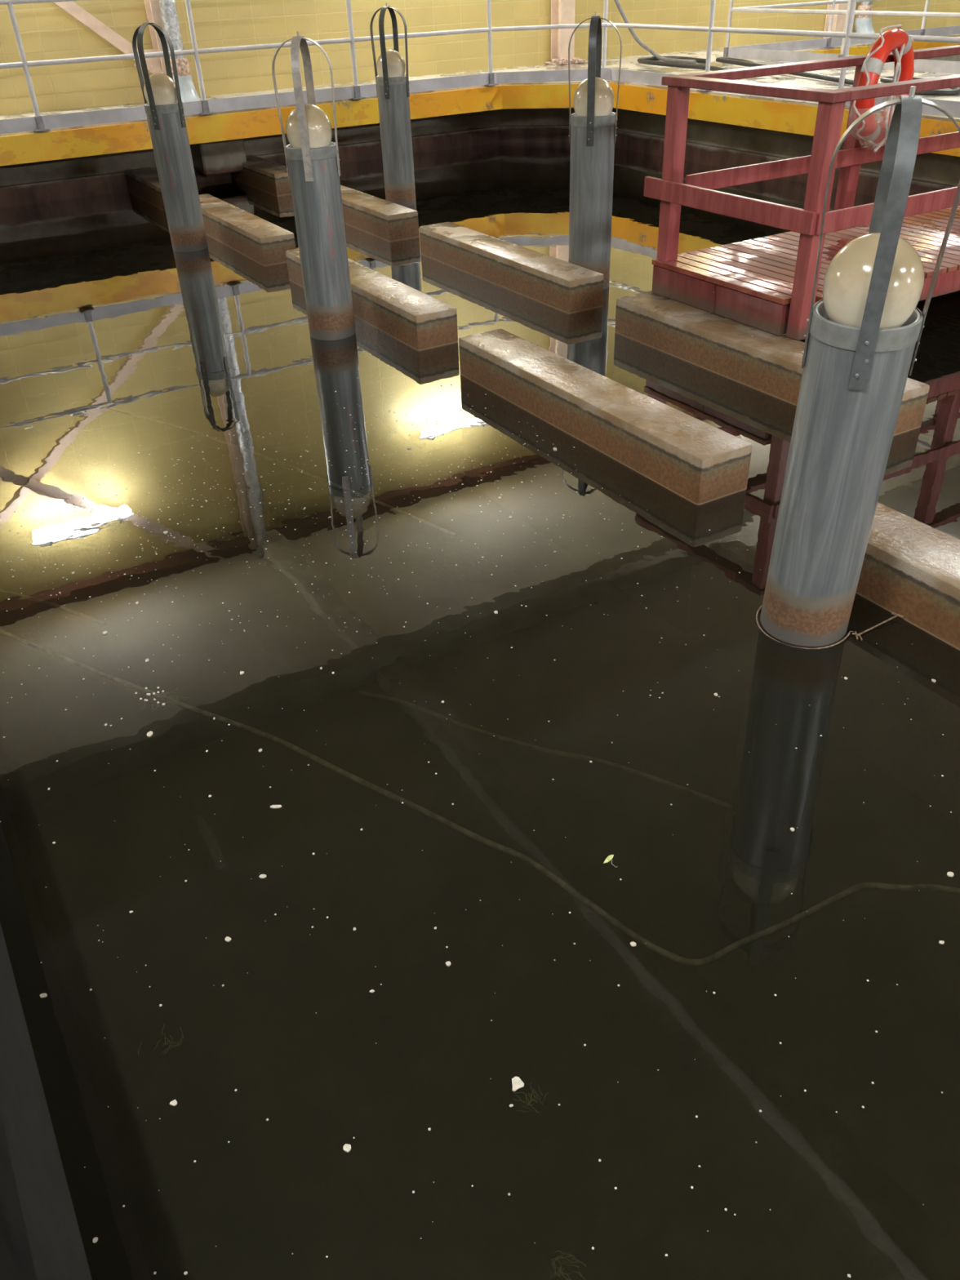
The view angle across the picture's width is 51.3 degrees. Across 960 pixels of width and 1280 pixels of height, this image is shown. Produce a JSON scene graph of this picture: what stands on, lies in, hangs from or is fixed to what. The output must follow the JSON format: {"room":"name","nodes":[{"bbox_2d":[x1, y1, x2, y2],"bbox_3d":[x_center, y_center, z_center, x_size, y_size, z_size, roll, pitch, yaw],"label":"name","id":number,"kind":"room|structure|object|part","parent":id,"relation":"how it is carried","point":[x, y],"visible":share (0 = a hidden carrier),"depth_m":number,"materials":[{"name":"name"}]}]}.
{"room":"water treatment plant","nodes":[
{"label":"water treatment plant","id":0,"kind":"room"},
{"bbox_2d":[0,923,92,1279],"bbox_3d":[-0.880,1.518,2.099,0.265,2.350,23.900,-20,38,-24],"label":"wall","id":1,"kind":"structure","parent":0,"point":[57,1251],"depth_m":1.81,"materials":[{"name":"black concrete"}]},
{"bbox_2d":[0,0,959,115],"bbox_3d":[0.354,-9.588,12.613,31.000,4.615,0.500,-20,38,-24],"label":"wall","id":2,"kind":"structure","parent":0,"point":[46,32],"depth_m":12.21,"materials":[{"name":"beige paint"}]},
{"bbox_2d":[0,107,959,186],"bbox_3d":[3.119,0.160,4.091,9.600,2.085,23.900,-20,38,-24],"label":"wall","id":3,"kind":"structure","parent":0,"point":[928,166],"depth_m":11.46,"materials":[{"name":"concrete"}]},
{"bbox_2d":[0,124,956,208],"bbox_3d":[3.235,0.393,4.083,9.115,1.700,23.550,-20,38,-24],"label":"trim","id":4,"kind":"structure","parent":3,"relation":"attached to","point":[20,194],"depth_m":11.76,"materials":[{"name":"concrete"}]},
{"bbox_2d":[0,83,959,165],"bbox_3d":[3.233,-0.280,2.660,8.365,0.245,22.140,-20,38,-24],"label":"trim","id":5,"kind":"structure","parent":3,"relation":"attached to","point":[795,118],"depth_m":10.44,"materials":[{"name":"yellow paint"}]},
{"bbox_2d":[0,25,959,1279],"bbox_3d":[6.648,-2.155,5.192,31.000,0.265,24.000,-20,38,-24],"label":"floor","id":6,"kind":"structure","parent":0,"point":[628,63],"depth_m":11.09,"materials":[{"name":"concrete"}]},
{"bbox_2d":[143,0,166,74],"bbox_3d":[-3.571,-7.903,10.357,0.230,4.100,0.230,-20,38,-24],"label":"steel column","id":7,"kind":"structure","parent":6,"relation":"on","point":[152,6],"depth_m":11.05,"materials":[{"name":"beige metal"}]},
{"bbox_2d":[52,1,163,74],"bbox_3d":[-5.808,-7.229,9.045,5.321,4.272,0.117,-20,38,-24],"label":"brace","id":8,"kind":"object","parent":7,"relation":"attached to","point":[153,64],"visible":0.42,"depth_m":10.81,"materials":[{"name":"beige metal"}]},
{"bbox_2d":[158,0,199,102],"bbox_3d":[-3.370,-7.731,10.158,0.255,4.254,0.365,-30,43,-34],"label":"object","id":9,"kind":"object","parent":6,"relation":"on","point":[168,10],"visible":0.54,"depth_m":10.98,"materials":[{"name":"silver metal"}]},
{"bbox_2d":[0,0,959,133],"bbox_3d":[-3.575,-3.634,6.781,14.740,1.072,6.120,-20,38,-24],"label":"guard railing","id":10,"kind":"object","parent":6,"relation":"on","point":[37,123],"visible":0.8,"depth_m":10.28,"materials":[{"name":"grey metal"}]},
{"bbox_3d":[-4.245,-5.345,9.351,0.048,1.050,0.048,-20,38,-24],"label":"post","id":11,"kind":"part","parent":10,"relation":"part of","materials":[{"name":"grey metal"}]},
{"bbox_3d":[-4.228,-4.916,9.643,0.140,0.012,0.140,-20,38,-24],"label":"plate","id":12,"kind":"part","parent":10,"relation":"part of","materials":[{"name":"grey metal"}]},
{"bbox_3d":[-3.618,-4.056,6.490,14.692,0.044,6.002,-20,38,-24],"label":"rail","id":13,"kind":"part","parent":10,"relation":"part of","materials":[{"name":"grey metal"}]},
{"bbox_3d":[-2.842,-5.860,10.025,0.048,1.050,0.048,-20,38,-24],"label":"post","id":14,"kind":"part","parent":10,"relation":"part of","materials":[{"name":"grey metal"}]},
{"bbox_3d":[-2.825,-5.431,10.317,0.140,0.012,0.140,-20,38,-24],"label":"plate","id":15,"kind":"part","parent":10,"relation":"part of","materials":[{"name":"grey metal"}]},
{"bbox_3d":[-1.370,-6.401,10.732,0.048,1.050,0.048,-20,38,-24],"label":"post","id":16,"kind":"part","parent":10,"relation":"part of","materials":[{"name":"grey metal"}]},
{"bbox_3d":[-1.353,-5.972,11.024,0.140,0.012,0.140,-20,38,-24],"label":"plate","id":17,"kind":"part","parent":10,"relation":"part of","materials":[{"name":"grey metal"}]},
{"bbox_3d":[-3.602,-3.647,6.768,14.692,0.044,6.002,-20,38,-24],"label":"rail","id":18,"kind":"part","parent":10,"relation":"part of","materials":[{"name":"grey metal"}]},
{"bbox_3d":[0.110,-6.945,11.443,0.048,1.050,0.048,-20,38,-24],"label":"post","id":19,"kind":"part","parent":10,"relation":"part of","materials":[{"name":"grey metal"}]},
{"bbox_3d":[0.128,-6.516,11.735,0.140,0.012,0.140,-20,38,-24],"label":"plate","id":20,"kind":"part","parent":10,"relation":"part of","materials":[{"name":"grey metal"}]},
{"bbox_3d":[1.438,-7.038,11.502,0.048,1.050,0.048,-20,38,-24],"label":"post","id":21,"kind":"part","parent":10,"relation":"part of","materials":[{"name":"grey metal"}]},
{"bbox_3d":[2.375,-5.777,10.517,0.140,0.012,0.140,-20,38,-24],"label":"plate","id":22,"kind":"part","parent":10,"relation":"part of","materials":[{"name":"grey metal"}]},
{"bbox_3d":[2.357,-6.205,10.225,0.048,1.050,0.048,-20,38,-24],"label":"post","id":23,"kind":"part","parent":10,"relation":"part of","materials":[{"name":"grey metal"}]},
{"bbox_3d":[3.287,-5.363,8.933,0.048,1.050,0.048,-20,38,-24],"label":"post","id":24,"kind":"part","parent":10,"relation":"part of","materials":[{"name":"grey metal"}]},
{"bbox_2d":[545,0,585,65],"bbox_3d":[1.094,-9.582,12.546,0.461,4.100,0.394,-20,38,-24],"label":"steel column","id":25,"kind":"structure","parent":6,"relation":"on","point":[562,11],"depth_m":13.50,"materials":[{"name":"beige metal"}]},
{"bbox_3d":[1.161,-7.917,13.680,0.461,0.070,0.394,-20,38,-24],"label":"plate","id":26,"kind":"part","parent":25,"relation":"part of","materials":[{"name":"beige metal"}]},
{"bbox_2d":[613,0,696,64],"bbox_3d":[2.216,-8.699,13.002,1.703,2.053,0.371,24,42,33],"label":"hose","id":27,"kind":"object","parent":6,"relation":"on","point":[638,41],"visible":0.91,"depth_m":13.55,"materials":[{"name":"grey rubber"}]},
{"bbox_2d":[637,56,959,96],"bbox_3d":[3.316,-6.510,11.452,1.039,0.104,5.331,-16,37,-19],"label":"hose","id":28,"kind":"object","parent":6,"relation":"on","point":[651,60],"visible":0.52,"depth_m":11.82,"materials":[{"name":"black rubber"}]},
{"bbox_2d":[822,0,847,38],"bbox_3d":[5.547,-11.252,14.736,0.230,4.100,0.230,-20,38,-24],"label":"steel column","id":29,"kind":"structure","parent":6,"relation":"on","point":[838,20],"depth_m":15.70,"materials":[{"name":"beige metal"}]},
{"bbox_2d":[721,0,959,74],"bbox_3d":[8.988,-7.595,11.853,8.100,1.072,8.830,-20,38,-24],"label":"guard railing","id":30,"kind":"object","parent":6,"relation":"on","point":[775,51],"visible":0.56,"depth_m":13.17,"materials":[{"name":"grey metal"}]},
{"bbox_3d":[3.339,-8.367,13.341,0.048,1.050,0.048,-20,38,-24],"label":"post","id":31,"kind":"part","parent":30,"relation":"part of","materials":[{"name":"grey metal"}]},
{"bbox_3d":[4.990,-8.974,14.134,0.048,1.050,0.048,-20,38,-24],"label":"post","id":32,"kind":"part","parent":30,"relation":"part of","materials":[{"name":"grey metal"}]},
{"bbox_3d":[9.020,-7.607,11.835,8.052,0.044,8.782,-20,38,-24],"label":"rail","id":33,"kind":"part","parent":30,"relation":"part of","materials":[{"name":"grey metal"}]},
{"bbox_3d":[4.377,-7.427,11.899,0.048,1.050,0.048,-20,38,-24],"label":"post","id":34,"kind":"part","parent":30,"relation":"part of","materials":[{"name":"grey metal"}]},
{"bbox_3d":[6.702,-9.603,14.956,0.048,1.050,0.048,-20,38,-24],"label":"post","id":35,"kind":"part","parent":30,"relation":"part of","materials":[{"name":"grey metal"}]},
{"bbox_2d":[854,0,875,33],"bbox_3d":[6.000,-11.173,14.658,0.255,4.254,0.365,-30,43,-34],"label":"drain pipe","id":36,"kind":"object","parent":6,"relation":"on","point":[863,24],"visible":0.67,"depth_m":15.62,"materials":[{"name":"silver metal"}]},
{"bbox_2d":[920,54,959,61],"bbox_3d":[8.992,-8.941,17.092,12.940,2.100,0.200,-20,38,-24],"label":"wall","id":37,"kind":"structure","parent":0,"point":[955,57],"depth_m":15.64,"materials":[{"name":"concrete"}]},
{"bbox_2d":[807,41,959,55],"bbox_3d":[9.000,-9.845,16.348,12.970,0.230,0.030,-20,38,-24],"label":"trim","id":38,"kind":"structure","parent":37,"relation":"attached to","point":[858,51],"depth_m":14.72,"materials":[{"name":"yellow paint"}]},
{"bbox_3d":[3.155,1.062,4.706,9.600,0.100,23.900,-20,38,-24],"label":"floor","id":39,"kind":"structure","parent":0,"visible":0},
{"bbox_2d":[132,18,208,252],"bbox_3d":[-2.625,-3.673,8.966,0.318,3.215,0.318,-20,38,-24],"label":"post","id":40,"kind":"object","parent":39,"relation":"on","point":[163,105],"visible":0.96,"depth_m":8.48,"materials":[{"name":"grey metal"}]},
{"bbox_3d":[-2.661,-4.564,8.359,0.280,0.306,0.280,-20,38,-24],"label":"globe","id":41,"kind":"part","parent":40,"relation":"part of","materials":[{"name":"beige glass"}]},
{"bbox_2d":[271,31,355,340],"bbox_3d":[-1.010,-2.221,6.738,0.322,3.215,0.322,-20,38,-24],"label":"post","id":42,"kind":"object","parent":39,"relation":"on","point":[312,157],"visible":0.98,"depth_m":6.25,"materials":[{"name":"grey metal"}]},
{"bbox_3d":[-1.046,-3.112,6.131,0.280,0.306,0.280,-20,38,-24],"label":"globe","id":43,"kind":"part","parent":42,"relation":"part of","materials":[{"name":"beige glass"}]},
{"bbox_2d":[369,3,416,207],"bbox_3d":[-0.823,-4.647,10.289,0.318,3.215,0.318,-20,38,-24],"label":"post","id":44,"kind":"object","parent":39,"relation":"on","point":[392,82],"visible":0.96,"depth_m":9.81,"materials":[{"name":"grey metal"}]},
{"bbox_3d":[-0.859,-5.538,9.682,0.280,0.306,0.280,-20,38,-24],"label":"globe","id":45,"kind":"part","parent":44,"relation":"part of","materials":[{"name":"beige glass"}]},
{"bbox_2d":[0,142,959,1279],"bbox_3d":[3.127,-0.194,3.797,9.065,0.001,23.200,-20,38,-24],"label":"water","id":46,"kind":"object","parent":39,"relation":"in","point":[115,340],"visible":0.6,"depth_m":3.01,"materials":[{"name":"black liquid"}]},
{"bbox_2d":[40,992,47,997],"bbox_3d":[-1.077,0.877,2.470,0.017,0.003,0.011,-10,35,-11],"label":"flake","id":47,"kind":"object","parent":46,"relation":"on","point":[42,995],"visible":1,"depth_m":2.47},
{"bbox_2d":[92,1236,97,1243],"bbox_3d":[-0.764,1.192,1.989,0.010,0.003,0.010,-20,38,-24],"label":"flake","id":48,"kind":"object","parent":46,"relation":"on","point":[95,1240],"visible":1,"depth_m":1.99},
{"bbox_2d":[124,167,164,211],"bbox_3d":[-3.530,-4.677,11.194,0.306,0.926,1.480,-20,38,-24],"label":"concrete beam","id":49,"kind":"structure","parent":46,"relation":"in","point":[144,183],"depth_m":10.97,"materials":[{"name":"brown concrete"}]},
{"bbox_2d":[134,686,164,703],"bbox_3d":[-1.155,0.191,3.481,0.102,0.004,0.094,-2,34,1],"label":"bubbles","id":50,"kind":"object","parent":46,"relation":"on","point":[153,693],"visible":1,"depth_m":3.48,"materials":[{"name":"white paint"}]},
{"bbox_2d":[146,731,152,737],"bbox_3d":[-1.089,0.310,3.301,0.021,0.004,0.023,-20,38,-24],"label":"flake","id":51,"kind":"object","parent":46,"relation":"on","point":[149,734],"visible":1,"depth_m":3.30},
{"bbox_2d":[169,1099,177,1106],"bbox_3d":[-0.681,1.029,2.222,0.016,0.003,0.013,-20,38,-24],"label":"flake","id":52,"kind":"object","parent":46,"relation":"on","point":[173,1103],"visible":1,"depth_m":2.22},
{"bbox_2d":[224,936,231,942],"bbox_3d":[-0.654,0.776,2.593,0.016,0.004,0.012,16,38,25],"label":"flake","id":53,"kind":"object","parent":46,"relation":"on","point":[227,939],"visible":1,"depth_m":2.59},
{"bbox_2d":[199,193,295,266],"bbox_3d":[-2.258,-3.525,9.428,0.306,0.926,2.245,-20,38,-24],"label":"concrete beam","id":54,"kind":"structure","parent":46,"relation":"in","point":[263,242],"depth_m":8.75,"materials":[{"name":"brown concrete"}]},
{"bbox_2d":[231,155,291,195],"bbox_3d":[-2.471,-5.066,11.703,0.305,0.926,1.480,-20,38,-24],"label":"concrete beam","id":55,"kind":"structure","parent":46,"relation":"in","point":[268,176],"depth_m":11.22,"materials":[{"name":"brown concrete"}]},
{"bbox_2d":[258,874,266,878],"bbox_3d":[-0.601,0.654,2.769,0.019,0.003,0.012,7,35,13],"label":"flake","id":56,"kind":"object","parent":46,"relation":"on","point":[261,876],"visible":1,"depth_m":2.77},
{"bbox_2d":[270,804,281,808],"bbox_3d":[-0.611,0.499,2.997,0.034,0.003,0.012,-1,34,2],"label":"flake","id":57,"kind":"object","parent":46,"relation":"on","point":[272,806],"visible":1,"depth_m":3.00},
{"bbox_2d":[342,1143,351,1152],"bbox_3d":[-0.282,1.079,2.126,0.017,0.004,0.015,11,36,18],"label":"flake","id":58,"kind":"object","parent":46,"relation":"on","point":[347,1148],"visible":1,"depth_m":2.12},
{"bbox_2d":[285,248,457,351],"bbox_3d":[-0.830,-2.231,7.444,0.306,0.926,2.206,-20,38,-24],"label":"concrete beam","id":59,"kind":"structure","parent":46,"relation":"in","point":[420,321],"depth_m":6.67,"materials":[{"name":"brown concrete"}]},
{"bbox_2d":[340,185,418,241],"bbox_3d":[-1.173,-3.890,9.900,0.305,0.926,1.945,-20,38,-24],"label":"concrete beam","id":60,"kind":"structure","parent":46,"relation":"in","point":[389,221],"depth_m":9.16,"materials":[{"name":"brown concrete"}]},
{"bbox_2d":[445,960,450,966],"bbox_3d":[-0.079,0.811,2.507,0.012,0.003,0.014,-20,38,-24],"label":"flake","id":61,"kind":"object","parent":46,"relation":"on","point":[447,963],"visible":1,"depth_m":2.51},
{"bbox_2d":[0,377,951,1274],"bbox_3d":[-0.353,-0.087,3.844,3.127,0.002,5.403,-20,38,-24],"label":"dust","id":62,"kind":"object","parent":46,"relation":"on","point":[206,500],"visible":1,"depth_m":4.30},
{"bbox_2d":[419,222,604,313],"bbox_3d":[0.193,-2.653,8.002,0.305,0.926,2.200,-20,38,-24],"label":"concrete beam","id":63,"kind":"structure","parent":46,"relation":"in","point":[567,287],"depth_m":7.50,"materials":[{"name":"brown concrete"}]},
{"bbox_2d":[511,1076,524,1091],"bbox_3d":[0.085,0.991,2.234,0.027,0.003,0.035,-2,34,0],"label":"flake","id":64,"kind":"object","parent":46,"relation":"on","point":[517,1082],"visible":1,"depth_m":2.23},
{"bbox_2d":[458,328,751,505],"bbox_3d":[0.569,-0.964,5.500,0.306,0.926,2.155,-20,38,-24],"label":"concrete beam","id":65,"kind":"structure","parent":46,"relation":"in","point":[695,460],"depth_m":4.98,"materials":[{"name":"brown concrete"}]},
{"bbox_2d":[603,854,617,867],"bbox_3d":[0.368,0.612,2.774,0.040,0.002,0.041,15,38,23],"label":"leaf","id":66,"kind":"object","parent":46,"relation":"on","point":[609,858],"visible":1,"depth_m":2.77,"materials":[{"name":"yellow plant"}]},
{"bbox_3d":[0.357,0.609,2.779,0.014,0.002,0.043,19,40,28],"label":"blade","id":67,"kind":"part","parent":66,"relation":"part of","materials":[{"name":"yellow plant"}]},
{"bbox_2d":[630,941,635,946],"bbox_3d":[0.389,0.771,2.538,0.013,0.004,0.015,-20,38,-24],"label":"flake","id":68,"kind":"object","parent":46,"relation":"on","point":[632,944],"visible":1,"depth_m":2.54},
{"bbox_2d":[614,290,929,435],"bbox_3d":[1.599,-1.379,6.049,0.305,0.926,2.210,-20,38,-24],"label":"concrete beam","id":69,"kind":"structure","parent":46,"relation":"in","point":[764,362],"depth_m":5.85,"materials":[{"name":"brown concrete"}]},
{"bbox_2d":[643,44,959,340],"bbox_3d":[2.989,-3.103,6.569,3.715,1.244,1.420,-20,38,-24],"label":"platform","id":70,"kind":"object","parent":69,"relation":"on","point":[766,283],"visible":0.74,"depth_m":6.05,"materials":[{"name":"red paint"}]},
{"bbox_3d":[1.194,-2.779,6.240,0.096,1.200,0.096,-20,38,-24],"label":"post","id":71,"kind":"part","parent":70,"relation":"part of","materials":[{"name":"red wood"}]},
{"bbox_3d":[1.410,-2.536,5.812,0.035,0.115,1.405,-20,38,-24],"label":"rail","id":72,"kind":"part","parent":70,"relation":"part of","materials":[{"name":"red metal"}]},
{"bbox_3d":[1.466,-3.018,5.468,0.120,0.045,1.325,-20,38,-24],"label":"rail","id":73,"kind":"part","parent":70,"relation":"part of","materials":[{"name":"red paint"}]},
{"bbox_3d":[1.801,-2.230,5.397,0.096,1.200,0.096,-20,38,-24],"label":"post","id":74,"kind":"part","parent":70,"relation":"part of","materials":[{"name":"red wood"}]},
{"bbox_3d":[2.724,-3.873,6.649,3.538,0.045,0.120,-20,38,-24],"label":"rail","id":75,"kind":"part","parent":70,"relation":"part of","materials":[{"name":"red paint"}]},
{"bbox_3d":[2.786,-3.372,6.914,3.530,0.105,0.027,-20,38,-24],"label":"rail","id":76,"kind":"part","parent":70,"relation":"part of","materials":[{"name":"red wood"}]},
{"bbox_3d":[2.553,-3.310,6.873,0.096,1.125,0.096,-20,38,-24],"label":"post","id":77,"kind":"part","parent":70,"relation":"part of","materials":[{"name":"red wood"}]},
{"bbox_2d":[853,24,915,152],"bbox_3d":[2.630,-3.582,6.506,0.201,0.718,0.701,26,44,35],"label":"life ring","id":78,"kind":"object","parent":70,"relation":"hanging from","point":[896,41],"visible":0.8,"depth_m":6.37,"materials":[{"name":"red plastic"}]},
{"bbox_3d":[2.663,-3.509,6.490,0.040,0.613,0.174,26,44,35],"label":"loose cord","id":79,"kind":"part","parent":78,"relation":"part of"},
{"bbox_3d":[3.347,-2.780,6.066,3.638,0.105,0.027,-20,38,-24],"label":"rail","id":80,"kind":"part","parent":70,"relation":"part of","materials":[{"name":"red metal"}]},
{"bbox_3d":[3.345,-3.310,5.787,3.538,0.045,0.115,-20,38,-24],"label":"rail","id":81,"kind":"part","parent":70,"relation":"part of","materials":[{"name":"red paint"}]},
{"bbox_2d":[855,502,959,650],"bbox_3d":[1.972,0.307,3.551,0.306,0.926,2.170,-20,38,-24],"label":"concrete beam","id":82,"kind":"structure","parent":46,"relation":"in","point":[910,569],"depth_m":3.68,"materials":[{"name":"brown concrete"}]},
{"bbox_2d":[946,871,954,876],"bbox_3d":[1.266,0.630,2.693,0.017,0.004,0.016,16,38,25],"label":"flake","id":83,"kind":"object","parent":46,"relation":"on","point":[948,873],"visible":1,"depth_m":2.69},
{"bbox_2d":[568,11,622,289],"bbox_3d":[0.819,-2.811,7.497,0.318,3.215,0.318,-20,38,-24],"label":"post","id":84,"kind":"object","parent":39,"relation":"on","point":[593,125],"visible":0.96,"depth_m":7.00,"materials":[{"name":"grey metal"}]},
{"bbox_3d":[0.783,-3.702,6.890,0.280,0.306,0.280,-20,38,-24],"label":"globe","id":85,"kind":"part","parent":84,"relation":"part of","materials":[{"name":"beige glass"}]},
{"bbox_2d":[755,85,959,648],"bbox_3d":[1.196,-0.193,3.637,0.382,3.219,0.446,-19,38,-23],"label":"post","id":86,"kind":"object","parent":39,"relation":"on","point":[865,330],"visible":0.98,"depth_m":3.07,"materials":[{"name":"grey metal"}]},
{"bbox_3d":[1.163,-1.045,2.969,0.280,0.306,0.280,-21,41,-23],"label":"globe","id":87,"kind":"part","parent":86,"relation":"part of","materials":[{"name":"beige glass"}]},
{"bbox_2d":[856,612,903,635],"bbox_3d":[1.459,-0.057,3.669,0.230,0.015,0.043,-20,38,-24],"label":"wire","id":88,"kind":"object","parent":86,"relation":"attached to","point":[895,615],"visible":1,"depth_m":3.68,"materials":[{"name":"metal"}]}
]}

